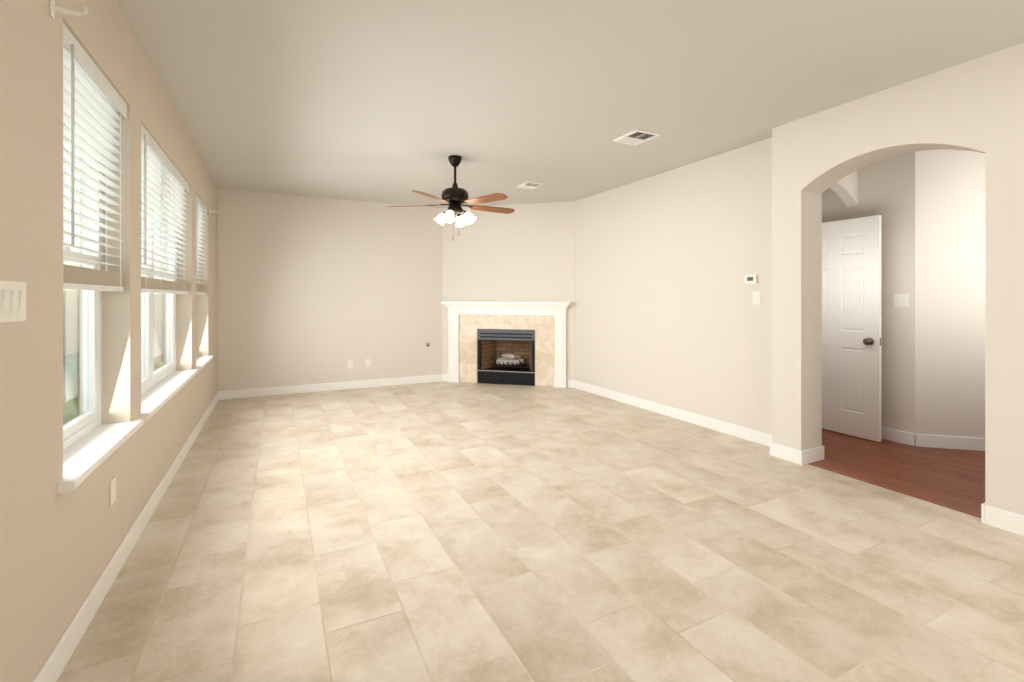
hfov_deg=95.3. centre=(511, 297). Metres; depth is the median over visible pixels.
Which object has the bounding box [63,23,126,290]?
window blind
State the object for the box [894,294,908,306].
switch
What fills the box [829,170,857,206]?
wall
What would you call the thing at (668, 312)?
wall
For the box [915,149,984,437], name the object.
wall
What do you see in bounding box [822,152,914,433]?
wall
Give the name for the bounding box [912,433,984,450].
baseboard
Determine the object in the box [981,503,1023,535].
baseboard
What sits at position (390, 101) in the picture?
ceiling
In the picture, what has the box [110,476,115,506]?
electrical outlet
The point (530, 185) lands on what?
ceiling vent
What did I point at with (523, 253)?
wall
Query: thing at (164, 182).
window blind
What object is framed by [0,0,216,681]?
wall
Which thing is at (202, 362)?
sill
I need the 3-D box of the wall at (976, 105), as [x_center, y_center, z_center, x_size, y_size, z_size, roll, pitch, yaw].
[3.184,-0.050,2.094,0.270,2.700,4.080,0,0,-27]
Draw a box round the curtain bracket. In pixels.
[50,0,86,18]
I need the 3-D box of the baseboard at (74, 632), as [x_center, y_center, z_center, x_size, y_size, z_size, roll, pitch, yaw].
[-1.813,1.245,2.111,0.018,0.110,8.600,0,0,-27]
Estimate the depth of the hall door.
4.37 m
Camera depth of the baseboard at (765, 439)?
4.22 m
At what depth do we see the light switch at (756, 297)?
4.19 m
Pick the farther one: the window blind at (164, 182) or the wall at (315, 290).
the wall at (315, 290)
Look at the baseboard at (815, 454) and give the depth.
3.67 m
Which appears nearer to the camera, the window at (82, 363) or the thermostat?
the window at (82, 363)
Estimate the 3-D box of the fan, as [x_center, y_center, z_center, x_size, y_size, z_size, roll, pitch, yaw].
[-0.529,-0.982,4.673,1.264,0.835,1.297,0,0,-27]
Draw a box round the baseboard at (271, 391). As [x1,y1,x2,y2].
[220,374,447,399]
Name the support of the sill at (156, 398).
attached to the wall at (57, 552)
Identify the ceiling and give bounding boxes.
[115,0,1023,207]
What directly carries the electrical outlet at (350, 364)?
attached to the wall at (315, 290)
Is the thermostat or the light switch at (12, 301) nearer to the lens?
the light switch at (12, 301)
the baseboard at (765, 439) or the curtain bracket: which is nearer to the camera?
the curtain bracket
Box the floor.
[57,381,1023,681]
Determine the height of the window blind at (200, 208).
0.962 m
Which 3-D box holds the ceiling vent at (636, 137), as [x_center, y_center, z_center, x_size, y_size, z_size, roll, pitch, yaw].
[1.082,-1.393,4.059,0.260,0.012,0.310,0,0,-27]
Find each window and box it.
[63,123,101,451]
[141,187,175,395]
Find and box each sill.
[57,419,143,494]
[139,369,198,420]
[196,355,213,370]
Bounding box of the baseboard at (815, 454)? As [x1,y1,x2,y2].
[796,446,823,464]
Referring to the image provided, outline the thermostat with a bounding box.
[744,275,757,283]
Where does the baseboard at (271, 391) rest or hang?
attached to the wall at (315, 290)
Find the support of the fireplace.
on the floor
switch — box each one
[0,281,25,322]
[753,292,759,303]
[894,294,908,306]
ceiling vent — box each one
[516,182,543,188]
[613,129,660,145]
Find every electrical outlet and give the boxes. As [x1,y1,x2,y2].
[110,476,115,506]
[347,360,352,368]
[366,359,370,366]
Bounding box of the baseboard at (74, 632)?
[32,391,219,681]
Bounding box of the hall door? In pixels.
[822,215,880,441]
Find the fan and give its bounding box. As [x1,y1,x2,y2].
[388,155,514,239]
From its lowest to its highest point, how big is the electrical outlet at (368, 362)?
0.115 m
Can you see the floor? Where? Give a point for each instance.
(441, 531)
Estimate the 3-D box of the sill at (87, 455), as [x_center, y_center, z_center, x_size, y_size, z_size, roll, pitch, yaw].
[-1.853,0.660,2.006,0.241,0.040,0.950,0,0,-27]
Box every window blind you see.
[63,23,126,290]
[141,123,189,293]
[196,194,206,294]
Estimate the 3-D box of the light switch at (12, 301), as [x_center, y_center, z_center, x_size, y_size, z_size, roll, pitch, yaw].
[-1.423,0.010,1.333,0.013,0.115,0.162,0,0,-27]
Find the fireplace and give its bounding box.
[441,302,570,387]
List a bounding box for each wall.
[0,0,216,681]
[217,188,525,391]
[442,201,574,379]
[575,137,771,434]
[772,42,1023,515]
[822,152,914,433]
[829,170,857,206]
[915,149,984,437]
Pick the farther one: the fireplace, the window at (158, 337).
the fireplace

